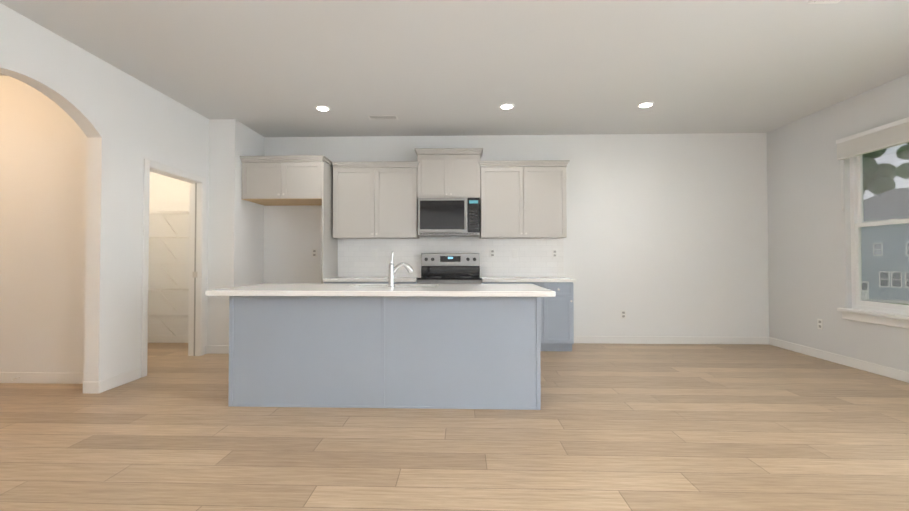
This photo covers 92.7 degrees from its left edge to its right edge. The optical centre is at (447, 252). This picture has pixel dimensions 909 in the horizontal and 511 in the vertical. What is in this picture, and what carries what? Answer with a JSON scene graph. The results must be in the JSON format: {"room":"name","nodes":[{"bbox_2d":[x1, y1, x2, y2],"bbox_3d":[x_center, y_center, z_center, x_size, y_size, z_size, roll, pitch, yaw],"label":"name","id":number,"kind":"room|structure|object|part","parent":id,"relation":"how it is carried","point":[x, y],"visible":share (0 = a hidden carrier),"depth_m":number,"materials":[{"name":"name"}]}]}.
{"room":"kitchen","nodes":[
{"label":"kitchen","id":0,"kind":"room"},
{"bbox_2d":[0,76,86,372],"bbox_3d":[-4.587,-0.229,4.165,2.900,2.900,0.130,0,-1,2],"label":"wall","id":1,"kind":"structure","parent":0,"point":[43,168],"depth_m":4.07,"materials":[{"name":"paint"}]},
{"bbox_2d":[0,372,83,383],"bbox_3d":[-4.589,1.170,4.068,2.900,0.100,0.017,0,-1,2],"label":"baseboard","id":2,"kind":"structure","parent":1,"relation":"attached to","point":[25,377],"depth_m":4.04,"materials":[{"name":"white paint"}]},
{"bbox_2d":[0,3,208,381],"bbox_3d":[-3.159,-0.276,1.375,0.130,2.900,8.000,0,-1,2],"label":"wall","id":3,"kind":"structure","parent":0,"point":[126,123],"depth_m":3.89,"materials":[{"name":"paint"}]},
{"bbox_2d":[76,379,91,393],"bbox_3d":[-3.150,1.166,3.874,0.017,0.100,0.274,0,-1,2],"label":"baseboard","id":4,"kind":"structure","parent":3,"relation":"attached to","point":[87,386],"depth_m":3.74,"materials":[{"name":"white paint"}]},
{"bbox_2d":[92,368,138,393],"bbox_3d":[-3.005,1.168,3.970,0.014,0.100,0.474,0,-1,2],"label":"baseboard","id":5,"kind":"structure","parent":3,"relation":"attached to","point":[133,375],"depth_m":3.90,"materials":[{"name":"white paint"}]},
{"bbox_2d":[141,158,205,377],"bbox_3d":[-3.052,0.154,4.776,0.162,2.155,1.030,0,-1,2],"label":"door frame","id":6,"kind":"structure","parent":3,"relation":"attached to","point":[196,322],"depth_m":5.21,"materials":[{"name":"white paint"}]},
{"bbox_2d":[205,345,228,353],"bbox_3d":[-2.819,1.191,5.331,0.300,0.100,0.020,0,-1,2],"label":"baseboard","id":7,"kind":"structure","parent":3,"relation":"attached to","point":[209,349],"depth_m":5.33,"materials":[{"name":"white paint"}]},
{"bbox_2d":[148,135,263,335],"bbox_3d":[-3.530,-0.195,6.118,1.830,2.900,0.140,0,-1,2],"label":"wall","id":8,"kind":"structure","parent":0,"point":[166,193],"depth_m":6.06,"materials":[{"name":"paint"}]},
{"bbox_2d":[148,335,187,342],"bbox_3d":[-3.762,1.203,6.022,1.370,0.100,0.017,0,-1,2],"label":"baseboard","id":9,"kind":"structure","parent":8,"relation":"attached to","point":[151,338],"depth_m":6.02,"materials":[{"name":"white paint"}]},
{"bbox_2d":[148,211,189,335],"bbox_3d":[-3.784,0.308,5.865,1.381,1.710,0.355,0,-1,2],"label":"wire shelf","id":10,"kind":"object","parent":8,"relation":"attached to","point":[159,290],"visible":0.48,"depth_m":5.74,"materials":[{"name":"white metal"}]},
{"bbox_2d":[207,119,259,344],"bbox_3d":[-2.858,-0.203,5.692,0.460,2.900,0.650,0,-1,2],"label":"wall","id":11,"kind":"structure","parent":0,"point":[233,222],"depth_m":5.38,"materials":[{"name":"paint"}]},
{"bbox_2d":[241,160,303,205],"bbox_3d":[-2.328,-0.927,5.835,0.572,0.495,0.649,0,-1,2],"label":"upper cabinet","id":12,"kind":"object","parent":11,"relation":"attached to","point":[265,182],"depth_m":5.52,"materials":[{"name":"beige paint"}]},
{"bbox_2d":[0,343,908,510],"bbox_3d":[-0.912,1.229,1.679,10.600,0.100,9.100,0,-1,2],"label":"floor","id":13,"kind":"structure","parent":0,"point":[685,427],"depth_m":2.72,"materials":[{"name":"brown wood"}]},
{"bbox_2d":[321,162,337,282],"bbox_3d":[-1.573,0.054,5.796,0.019,2.390,0.648,0,-1,2],"label":"end panel","id":14,"kind":"object","parent":13,"relation":"on","point":[329,269],"visible":0.43,"depth_m":5.70,"materials":[{"name":"beige paint"}]},
{"bbox_2d":[323,281,387,283],"bbox_3d":[-1.138,0.811,5.780,0.840,0.876,0.628,0,-1,2],"label":"base cabinet","id":15,"kind":"object","parent":13,"relation":"on","point":[335,282],"depth_m":5.47,"materials":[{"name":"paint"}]},
{"bbox_2d":[323,277,417,280],"bbox_3d":[-0.970,0.353,5.772,1.177,0.040,0.649,0,-1,2],"label":"countertop","id":16,"kind":"structure","parent":15,"relation":"on","point":[333,278],"depth_m":5.47,"materials":[{"name":"white stone"}]},
{"bbox_2d":[225,295,540,409],"bbox_3d":[-0.490,0.778,3.823,2.438,0.875,0.902,0,-1,2],"label":"kitchen island","id":17,"kind":"object","parent":13,"relation":"on","point":[390,344],"depth_m":3.38,"materials":[{"name":"blue paint"}]},
{"bbox_2d":[205,283,555,298],"bbox_3d":[-0.511,0.320,3.808,2.670,0.040,1.050,0,-1,2],"label":"island countertop","id":18,"kind":"structure","parent":17,"relation":"on","point":[435,291],"depth_m":3.35,"materials":[{"name":"white stone"}]},
{"bbox_2d":[385,251,412,286],"bbox_3d":[-0.417,0.147,3.840,0.224,0.306,0.123,0,-1,2],"label":"faucet","id":19,"kind":"object","parent":18,"relation":"on","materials":[{"name":"silver metal"}]},
{"bbox_2d":[394,281,416,283],"bbox_3d":[-0.609,0.811,5.763,0.448,0.876,0.628,0,-1,2],"label":"base cabinet","id":20,"kind":"object","parent":13,"relation":"on","point":[395,282],"depth_m":5.45,"materials":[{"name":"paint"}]},
{"bbox_2d":[417,253,481,283],"bbox_3d":[0.029,0.625,5.706,0.820,1.245,0.672,0,-1,2],"label":"range","id":21,"kind":"object","parent":13,"relation":"on","point":[450,268],"visible":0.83,"depth_m":5.96,"materials":[{"name":"silver metal"}]},
{"bbox_2d":[482,281,550,350],"bbox_3d":[0.851,0.810,5.717,0.810,0.876,0.628,0,-1,2],"label":"base cabinet","id":22,"kind":"object","parent":13,"relation":"on","point":[545,302],"depth_m":5.40,"materials":[{"name":"blue paint"}]},
{"bbox_2d":[551,281,574,350],"bbox_3d":[1.358,0.810,5.701,0.433,0.876,0.628,0,-1,2],"label":"base cabinet","id":23,"kind":"object","parent":13,"relation":"on","point":[557,322],"depth_m":5.39,"materials":[{"name":"blue paint"}]},
{"bbox_2d":[481,277,574,280],"bbox_3d":[1.022,0.352,5.709,1.157,0.040,0.649,0,-1,2],"label":"countertop","id":24,"kind":"structure","parent":23,"relation":"on","point":[483,278],"depth_m":5.40,"materials":[{"name":"white stone"}]},
{"bbox_2d":[0,0,908,136],"bbox_3d":[-0.912,-1.770,1.730,10.600,0.100,9.100,0,-1,2],"label":"ceiling","id":25,"kind":"structure","parent":0,"point":[273,68],"depth_m":3.78,"materials":[{"name":"paint"}]},
{"bbox_2d":[315,106,330,111],"bbox_3d":[-1.440,-1.660,4.996,0.176,0.010,0.176,0,-1,2],"label":"recessed light","id":26,"kind":"object","parent":25,"relation":"in","point":[322,108],"visible":0.98,"depth_m":4.98,"materials":[{"name":"white paint"}]},
{"bbox_2d":[367,115,398,119],"bbox_3d":[-0.790,-1.654,5.316,0.360,0.010,0.160,0,-1,2],"label":"ceiling vent","id":27,"kind":"object","parent":25,"relation":"in","point":[382,117],"visible":1,"depth_m":5.30,"materials":[{"name":"white metal"}]},
{"bbox_2d":[499,103,514,109],"bbox_3d":[0.674,-1.661,4.930,0.176,0.010,0.176,0,-1,2],"label":"recessed light","id":28,"kind":"object","parent":25,"relation":"in","point":[506,106],"visible":1,"depth_m":4.91,"materials":[{"name":"white paint"}]},
{"bbox_2d":[637,102,653,107],"bbox_3d":[2.228,-1.662,4.881,0.176,0.010,0.176,0,-1,2],"label":"recessed light","id":29,"kind":"object","parent":25,"relation":"in","point":[645,104],"visible":0.98,"depth_m":4.87,"materials":[{"name":"white paint"}]},
{"bbox_2d":[807,0,840,3],"bbox_3d":[2.541,-1.698,2.750,0.200,0.010,0.400,0,-1,2],"label":"ceiling vent","id":30,"kind":"object","parent":25,"relation":"in","point":[822,1],"visible":1,"depth_m":2.92,"materials":[{"name":"white metal"}]},
{"bbox_2d":[263,133,768,336],"bbox_3d":[-0.772,-0.195,6.176,10.600,2.900,0.150,0,-1,2],"label":"wall","id":31,"kind":"structure","parent":0,"point":[667,235],"depth_m":5.99,"materials":[{"name":"paint"}]},
{"bbox_2d":[288,156,331,204],"bbox_3d":[-1.870,-0.928,5.821,0.572,0.495,0.649,0,-1,2],"label":"upper cabinet","id":32,"kind":"object","parent":31,"relation":"attached to","point":[304,176],"depth_m":5.50,"materials":[{"name":"beige paint"}]},
{"bbox_2d":[312,249,316,256],"bbox_3d":[-1.884,0.005,6.129,0.074,0.118,0.006,0,-1,2],"label":"outlet","id":33,"kind":"object","parent":31,"relation":"attached to","point":[314,252],"visible":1,"depth_m":6.13,"materials":[{"name":"white plastic"}]},
{"bbox_2d":[332,164,379,238],"bbox_3d":[-1.218,-0.677,5.946,0.620,0.962,0.349,0,-1,2],"label":"upper cabinet","id":34,"kind":"object","parent":31,"relation":"attached to","point":[356,187],"depth_m":5.78,"materials":[{"name":"beige paint"}]},
{"bbox_2d":[380,164,418,238],"bbox_3d":[-0.712,-0.677,5.930,0.619,0.962,0.349,0,-1,2],"label":"upper cabinet","id":35,"kind":"object","parent":31,"relation":"attached to","point":[398,202],"depth_m":5.76,"materials":[{"name":"beige paint"}]},
{"bbox_2d":[416,152,455,199],"bbox_3d":[-0.161,-1.024,5.919,0.476,0.610,0.349,0,-1,2],"label":"upper cabinet","id":36,"kind":"object","parent":31,"relation":"attached to","point":[435,171],"depth_m":5.75,"materials":[{"name":"beige paint"}]},
{"bbox_2d":[418,198,479,236],"bbox_3d":[0.019,-0.472,5.862,0.810,0.488,0.433,0,-1,2],"label":"microwave","id":37,"kind":"object","parent":36,"relation":"attached to","point":[448,217],"visible":1,"depth_m":5.68,"materials":[{"name":"silver metal"}]},
{"bbox_2d":[338,239,563,276],"bbox_3d":[0.030,0.072,6.073,3.160,0.531,0.006,0,-1,2],"label":"tile backsplash","id":38,"kind":"structure","parent":31,"relation":"attached to","point":[534,258],"depth_m":6.07,"materials":[{"name":"white tile"}]},
{"bbox_2d":[490,249,494,256],"bbox_3d":[0.625,0.008,6.049,0.074,0.118,0.006,0,-1,2],"label":"outlet","id":39,"kind":"object","parent":38,"relation":"attached to","point":[492,252],"visible":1,"depth_m":6.05,"materials":[{"name":"white plastic"}]},
{"bbox_2d":[552,249,556,257],"bbox_3d":[1.488,0.013,6.022,0.074,0.118,0.006,0,-1,2],"label":"outlet","id":40,"kind":"object","parent":38,"relation":"attached to","point":[554,253],"visible":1,"depth_m":6.02,"materials":[{"name":"white plastic"}]},
{"bbox_2d":[456,152,479,197],"bbox_3d":[0.201,-1.024,5.908,0.476,0.610,0.349,0,-1,2],"label":"upper cabinet","id":41,"kind":"object","parent":31,"relation":"attached to","point":[467,163],"depth_m":5.74,"materials":[{"name":"beige paint"}]},
{"bbox_2d":[480,164,527,238],"bbox_3d":[0.752,-0.678,5.884,0.619,0.962,0.349,0,-1,2],"label":"upper cabinet","id":42,"kind":"object","parent":31,"relation":"attached to","point":[522,199],"depth_m":5.72,"materials":[{"name":"beige paint"}]},
{"bbox_2d":[528,164,566,238],"bbox_3d":[1.256,-0.678,5.868,0.618,0.962,0.349,0,-1,2],"label":"upper cabinet","id":43,"kind":"object","parent":31,"relation":"attached to","point":[547,218],"depth_m":5.70,"materials":[{"name":"beige paint"}]},
{"bbox_2d":[621,310,625,318],"bbox_3d":[2.424,0.852,5.979,0.074,0.118,0.006,0,-1,2],"label":"outlet","id":44,"kind":"object","parent":31,"relation":"attached to","point":[623,314],"visible":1,"depth_m":5.98,"materials":[{"name":"white plastic"}]},
{"bbox_2d":[574,336,767,344],"bbox_3d":[2.984,1.202,5.952,2.720,0.100,0.014,0,-1,2],"label":"baseboard","id":45,"kind":"structure","parent":31,"relation":"attached to","point":[577,339],"depth_m":5.94,"materials":[{"name":"white paint"}]},
{"bbox_2d":[767,74,908,371],"bbox_3d":[4.317,-0.274,1.540,0.136,2.900,8.800,0,-1,2],"label":"wall","id":46,"kind":"structure","parent":0,"point":[809,253],"depth_m":5.07,"materials":[{"name":"paint"}]},
{"bbox_2d":[817,319,822,329],"bbox_3d":[4.357,0.837,5.072,0.006,0.118,0.074,0,-1,2],"label":"outlet","id":47,"kind":"object","parent":46,"relation":"attached to","point":[819,323],"visible":1,"depth_m":5.06,"materials":[{"name":"white plastic"}]},
{"bbox_2d":[768,337,908,382],"bbox_3d":[4.242,1.126,1.518,0.014,0.100,8.800,0,-1,2],"label":"baseboard","id":48,"kind":"structure","parent":46,"relation":"attached to","point":[897,374],"depth_m":4.73,"materials":[{"name":"white paint"}]},
{"bbox_2d":[836,117,908,328],"bbox_3d":[4.349,-0.274,3.815,0.192,1.965,1.970,0,-1,2],"label":"window","id":49,"kind":"structure","parent":46,"relation":"in","point":[878,157],"depth_m":4.42,"materials":[{"name":"plastic"}]},
{"bbox_3d":[4.286,-0.821,3.826,0.066,0.872,1.910,0,-1,2],"label":"blind cord","id":50,"kind":"part","parent":49,"relation":"part of","materials":[{"name":"plastic"}]}
]}

